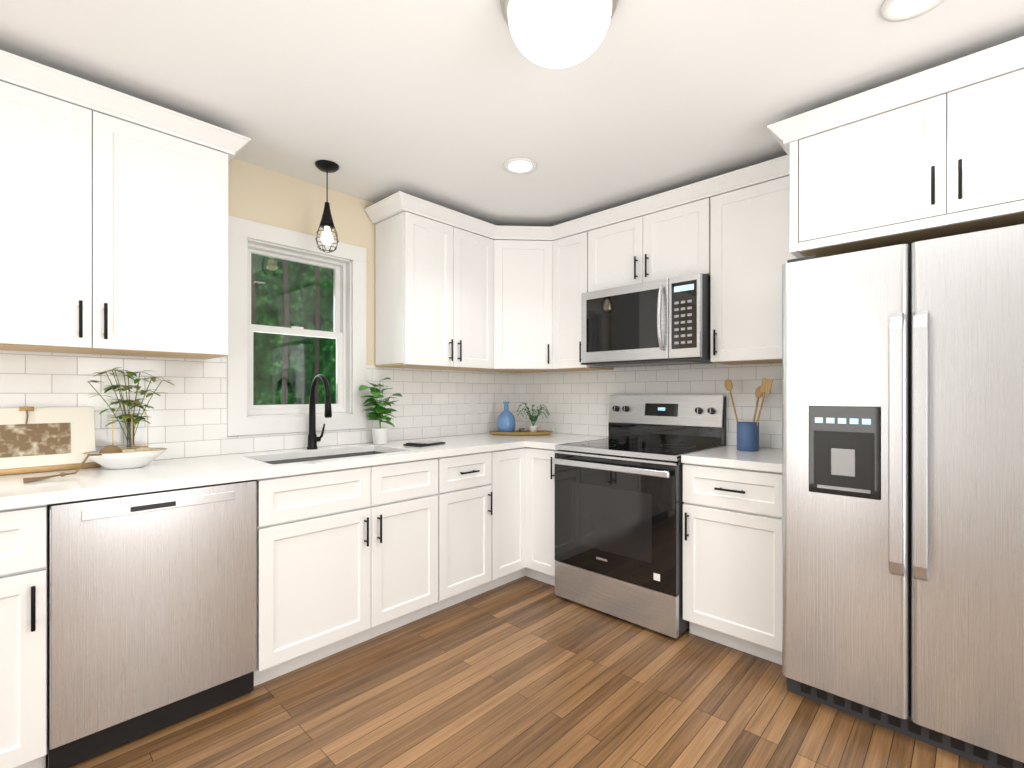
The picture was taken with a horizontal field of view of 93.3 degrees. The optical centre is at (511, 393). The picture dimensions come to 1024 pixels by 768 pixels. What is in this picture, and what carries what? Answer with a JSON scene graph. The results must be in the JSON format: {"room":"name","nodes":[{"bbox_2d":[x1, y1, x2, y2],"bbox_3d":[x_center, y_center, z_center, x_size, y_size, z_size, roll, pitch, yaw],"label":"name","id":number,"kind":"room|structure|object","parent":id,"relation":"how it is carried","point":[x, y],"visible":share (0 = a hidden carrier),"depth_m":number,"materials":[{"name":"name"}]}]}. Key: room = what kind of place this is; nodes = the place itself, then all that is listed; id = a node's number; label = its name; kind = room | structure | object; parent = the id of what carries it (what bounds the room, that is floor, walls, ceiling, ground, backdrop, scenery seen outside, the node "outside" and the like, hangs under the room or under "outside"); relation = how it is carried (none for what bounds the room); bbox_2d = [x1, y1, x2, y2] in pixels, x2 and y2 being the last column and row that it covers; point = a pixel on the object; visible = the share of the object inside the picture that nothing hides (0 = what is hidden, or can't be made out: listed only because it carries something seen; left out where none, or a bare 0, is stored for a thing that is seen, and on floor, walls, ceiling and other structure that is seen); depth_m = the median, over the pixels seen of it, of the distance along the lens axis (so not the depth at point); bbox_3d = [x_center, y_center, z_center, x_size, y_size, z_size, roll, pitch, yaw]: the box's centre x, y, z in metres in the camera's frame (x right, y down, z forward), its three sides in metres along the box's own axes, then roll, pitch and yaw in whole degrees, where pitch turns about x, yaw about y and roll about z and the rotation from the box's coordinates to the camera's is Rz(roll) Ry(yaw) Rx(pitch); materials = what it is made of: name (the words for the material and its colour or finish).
{"room":"kitchen","nodes":[
{"label":"kitchen","id":0,"kind":"room"},
{"bbox_2d":[218,158,401,436],"bbox_3d":[-1.863,0.014,2.078,0.150,2.410,5.750,0,0,43],"label":"wall","id":1,"kind":"structure","parent":0,"point":[259,194],"depth_m":2.70,"materials":[{"name":"beige paint"}]},
{"bbox_2d":[0,81,227,358],"bbox_3d":[-1.665,-0.611,1.898,0.360,0.890,0.914,0,0,43],"label":"upper cabinet","id":2,"kind":"object","parent":1,"relation":"attached to","point":[113,236],"visible":1,"depth_m":1.83,"materials":[{"name":"white wood"}]},
{"bbox_2d":[0,36,1023,240],"bbox_3d":[-0.304,-1.096,1.245,3.241,0.076,3.885,0,0,43],"label":"crown molding","id":3,"kind":"structure","parent":2,"relation":"attached to","point":[1002,59],"depth_m":1.94,"materials":[{"name":"white wood"}]},
{"bbox_2d":[0,350,519,460],"bbox_3d":[-1.204,0.074,2.659,0.007,0.501,3.700,0,0,43],"label":"tile","id":4,"kind":"structure","parent":1,"relation":"attached to","point":[187,416],"depth_m":2.33,"materials":[{"name":"white tile"}]},
{"bbox_2d":[227,215,365,435],"bbox_3d":[-1.216,-0.339,2.746,0.170,1.103,0.762,0,0,43],"label":"window","id":5,"kind":"structure","parent":1,"relation":"in","point":[344,261],"depth_m":2.68,"materials":[{"name":"white wood"}]},
{"bbox_2d":[375,212,493,370],"bbox_3d":[-0.474,-0.611,3.155,0.360,0.890,0.721,0,0,43],"label":"upper cabinet","id":6,"kind":"object","parent":1,"relation":"attached to","point":[434,295],"visible":1,"depth_m":2.98,"materials":[{"name":"white wood"}]},
{"bbox_2d":[470,240,569,372],"bbox_3d":[0.074,-0.611,3.553,0.608,0.890,0.620,0,0,43],"label":"upper cabinet","id":7,"kind":"object","parent":1,"relation":"attached to","point":[523,306],"visible":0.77,"depth_m":3.33,"materials":[{"name":"white wood"}]},
{"bbox_2d":[0,0,1023,226],"bbox_3d":[-0.139,-1.241,0.444,4.900,0.100,5.750,0,0,43],"label":"ceiling","id":8,"kind":"structure","parent":0,"point":[455,105],"depth_m":1.83,"materials":[{"name":"white paint"}]},
{"bbox_2d":[315,160,338,252],"bbox_3d":[-0.964,-0.965,2.521,0.120,0.450,0.120,0,0,43],"label":"pendant lamp","id":9,"kind":"object","parent":8,"relation":"hanging from","point":[326,222],"visible":1,"depth_m":2.50,"materials":[{"name":"black metal"}]},
{"bbox_2d":[503,158,536,173],"bbox_3d":[0.043,-1.185,2.525,0.176,0.008,0.176,0,0,43],"label":"recessed light","id":10,"kind":"object","parent":8,"relation":"in","point":[520,166],"visible":1,"depth_m":2.52,"materials":[{"name":"white"}]},
{"bbox_2d":[500,0,618,68],"bbox_3d":[0.142,-1.105,1.452,0.356,0.170,0.356,0,0,43],"label":"lamp","id":11,"kind":"object","parent":8,"relation":"attached to","point":[556,34],"visible":1,"depth_m":1.40,"materials":[{"name":"white glass"}]},
{"bbox_2d":[880,0,944,21],"bbox_3d":[1.217,-1.185,1.453,0.176,0.008,0.176,0,0,43],"label":"recessed light","id":12,"kind":"object","parent":8,"relation":"in","point":[896,10],"visible":1,"depth_m":1.49,"materials":[{"name":"white plastic"}]},
{"bbox_2d":[46,576,990,767],"bbox_3d":[-0.139,1.279,0.444,4.900,0.120,5.750,0,0,43],"label":"floor","id":13,"kind":"structure","parent":0,"point":[525,672],"depth_m":1.86,"materials":[{"name":"brown wood"}]},
{"bbox_2d":[0,505,46,767],"bbox_3d":[-1.808,0.781,1.533,0.655,0.875,0.457,0,0,43],"label":"base cabinet","id":14,"kind":"object","parent":13,"relation":"on","point":[23,637],"visible":0.98,"depth_m":1.46,"materials":[{"name":"white wood"}]},
{"bbox_2d":[47,480,256,767],"bbox_3d":[-1.450,0.784,1.929,0.624,0.870,0.602,0,0,43],"label":"dishwasher","id":15,"kind":"object","parent":13,"relation":"on","point":[151,611],"visible":0.94,"depth_m":1.68,"materials":[{"name":"grey metal"}]},
{"bbox_2d":[254,458,437,685],"bbox_3d":[-0.918,0.781,2.472,0.655,0.875,0.909,0,0,43],"label":"base cabinet","id":16,"kind":"object","parent":13,"relation":"on","point":[347,558],"visible":0.9,"depth_m":2.21,"materials":[{"name":"white wood"}]},
{"bbox_2d":[429,452,492,614],"bbox_3d":[-0.468,0.781,2.947,0.655,0.875,0.397,0,0,43],"label":"base cabinet","id":17,"kind":"object","parent":13,"relation":"on","point":[465,503],"visible":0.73,"depth_m":2.74,"materials":[{"name":"white wood"}]},
{"bbox_2d":[482,447,554,592],"bbox_3d":[0.072,0.781,3.347,0.887,0.875,0.922,0,0,43],"label":"base cabinet","id":18,"kind":"object","parent":13,"relation":"on","point":[523,515],"visible":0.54,"depth_m":3.03,"materials":[{"name":"white wood"}]},
{"bbox_2d":[0,433,607,509],"bbox_3d":[-0.783,0.412,2.448,0.892,0.214,3.412,0,0,43],"label":"countertop","id":19,"kind":"structure","parent":18,"relation":"on","point":[16,491],"depth_m":2.02,"materials":[{"name":"white stone"}]},
{"bbox_2d":[0,406,100,474],"bbox_3d":[-1.870,0.177,1.865,0.076,0.254,0.430,0,0,43],"label":"art print","id":20,"kind":"object","parent":19,"relation":"on","point":[35,440],"visible":0.94,"depth_m":1.90,"materials":[{"name":"white paper"}]},
{"bbox_2d":[23,445,167,482],"bbox_3d":[-1.597,0.256,1.884,0.258,0.096,0.437,0,0,43],"label":"bowl","id":21,"kind":"object","parent":19,"relation":"on","point":[112,457],"visible":1,"depth_m":1.93,"materials":[{"name":"white ceramic"},{"name":"gold"}]},
{"bbox_2d":[88,367,174,448],"bbox_3d":[-1.621,0.098,2.068,0.124,0.413,0.293,0,0,43],"label":"greenery","id":22,"kind":"object","parent":19,"relation":"on","point":[130,421],"visible":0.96,"depth_m":2.06,"materials":[{"name":"green plant"}]},
{"bbox_2d":[307,374,331,448],"bbox_3d":[-1.021,0.101,2.617,0.236,0.407,0.096,0,0,43],"label":"faucet","id":23,"kind":"object","parent":19,"relation":"on","point":[313,439],"visible":1,"depth_m":2.65,"materials":[{"name":"black metal"}]},
{"bbox_2d":[359,377,401,444],"bbox_3d":[-0.785,0.103,2.900,0.212,0.402,0.228,0,0,43],"label":"pothos plant","id":24,"kind":"object","parent":19,"relation":"on","point":[380,434],"visible":1,"depth_m":2.89,"materials":[{"name":"green plant"}]},
{"bbox_2d":[403,440,445,446],"bbox_3d":[-0.519,0.295,2.878,0.140,0.017,0.220,0,0,31],"label":"folded cloth","id":25,"kind":"object","parent":19,"relation":"on","point":[423,443],"visible":1,"depth_m":2.83,"materials":[{"name":"grey fabric"}]},
{"bbox_2d":[489,430,552,435],"bbox_3d":[0.067,0.292,3.590,0.373,0.024,0.373,0,0,43],"label":"woven tray","id":26,"kind":"object","parent":19,"relation":"on","point":[529,433],"visible":0.9,"depth_m":3.50,"materials":[{"name":"brown wicker"}]},
{"bbox_2d":[497,402,515,431],"bbox_3d":[-0.043,0.177,3.591,0.140,0.234,0.140,0,0,43],"label":"bottle","id":27,"kind":"object","parent":26,"relation":"on","point":[506,421],"visible":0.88,"depth_m":3.54,"materials":[{"name":"blue glass"}]},
{"bbox_2d":[517,403,549,431],"bbox_3d":[0.168,0.181,3.596,0.291,0.227,0.318,0,0,43],"label":"fern plant","id":28,"kind":"object","parent":26,"relation":"on","point":[533,428],"visible":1,"depth_m":3.57,"materials":[{"name":"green plant"}]},
{"bbox_2d":[552,395,725,637],"bbox_3d":[0.742,0.614,2.852,0.758,1.210,0.716,0,0,43],"label":"range","id":29,"kind":"object","parent":13,"relation":"on","point":[619,502],"visible":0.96,"depth_m":2.65,"materials":[{"name":"grey"}]},
{"bbox_2d":[683,463,781,664],"bbox_3d":[1.217,0.781,2.446,0.477,0.875,0.655,0,0,43],"label":"base cabinet","id":30,"kind":"object","parent":13,"relation":"on","point":[732,557],"visible":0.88,"depth_m":2.24,"materials":[{"name":"white wood"}]},
{"bbox_2d":[681,445,781,472],"bbox_3d":[1.227,0.324,2.456,0.479,0.038,0.634,0,0,43],"label":"countertop","id":31,"kind":"structure","parent":30,"relation":"on","point":[761,459],"depth_m":2.31,"materials":[{"name":"white stone"}]},
{"bbox_2d":[724,378,772,450],"bbox_3d":[1.278,0.111,2.609,0.260,0.385,0.150,0,0,43],"label":"utensil crock","id":32,"kind":"object","parent":31,"relation":"on","point":[747,436],"visible":1,"depth_m":2.55,"materials":[{"name":"blue ceramic"}]},
{"bbox_2d":[782,224,1023,767],"bbox_3d":[1.642,0.340,1.881,0.904,1.758,0.814,0,0,43],"label":"fridge","id":33,"kind":"object","parent":13,"relation":"on","point":[903,489],"visible":1,"depth_m":1.65,"materials":[{"name":"grey metal"}]},
{"bbox_3d":[1.787,0.014,2.476,4.600,2.410,0.150,0,0,43],"label":"wall","id":34,"kind":"structure","parent":0,"visible":0},
{"bbox_2d":[553,232,613,370],"bbox_3d":[0.482,-0.611,3.345,0.292,0.890,0.360,0,0,43],"label":"upper cabinet","id":35,"kind":"object","parent":34,"relation":"attached to","point":[570,269],"visible":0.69,"depth_m":3.25,"materials":[{"name":"white wood"}]},
{"bbox_2d":[588,198,710,291],"bbox_3d":[0.875,-0.850,2.973,0.786,0.413,0.360,0,0,43],"label":"upper cabinet","id":36,"kind":"object","parent":34,"relation":"attached to","point":[669,243],"visible":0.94,"depth_m":2.83,"materials":[{"name":"white wood"}]},
{"bbox_2d":[581,273,711,366],"bbox_3d":[0.837,-0.405,2.920,0.754,0.456,0.488,0,0,43],"label":"microwave","id":37,"kind":"object","parent":36,"relation":"attached to","point":[662,322],"visible":1,"depth_m":2.73,"materials":[{"name":"grey metal"}]},
{"bbox_2d":[520,363,781,448],"bbox_3d":[0.850,0.042,3.256,2.153,0.566,0.007,0,0,43],"label":"tile","id":38,"kind":"structure","parent":34,"relation":"attached to","point":[576,402],"depth_m":3.23,"materials":[{"name":"white tile"}]},
{"bbox_2d":[711,176,795,364],"bbox_3d":[1.329,-0.611,2.543,0.460,0.890,0.360,0,0,43],"label":"upper cabinet","id":39,"kind":"object","parent":34,"relation":"attached to","point":[751,254],"visible":0.77,"depth_m":2.46,"materials":[{"name":"white wood"}]},
{"bbox_2d":[790,69,1023,257],"bbox_3d":[1.727,-0.825,1.933,0.952,0.463,0.697,0,0,43],"label":"upper cabinet","id":40,"kind":"object","parent":34,"relation":"attached to","point":[948,164],"visible":0.98,"depth_m":1.76,"materials":[{"name":"white wood"}]},
{"label":"outside","id":41,"kind":"structure","parent":0,"visible":0},
{"bbox_2d":[251,253,335,404],"bbox_3d":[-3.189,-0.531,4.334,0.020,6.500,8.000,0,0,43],"label":"window glass","id":42,"kind":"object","parent":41,"point":[270,279],"depth_m":5.18,"materials":[{"name":"clear glass"}]}
]}

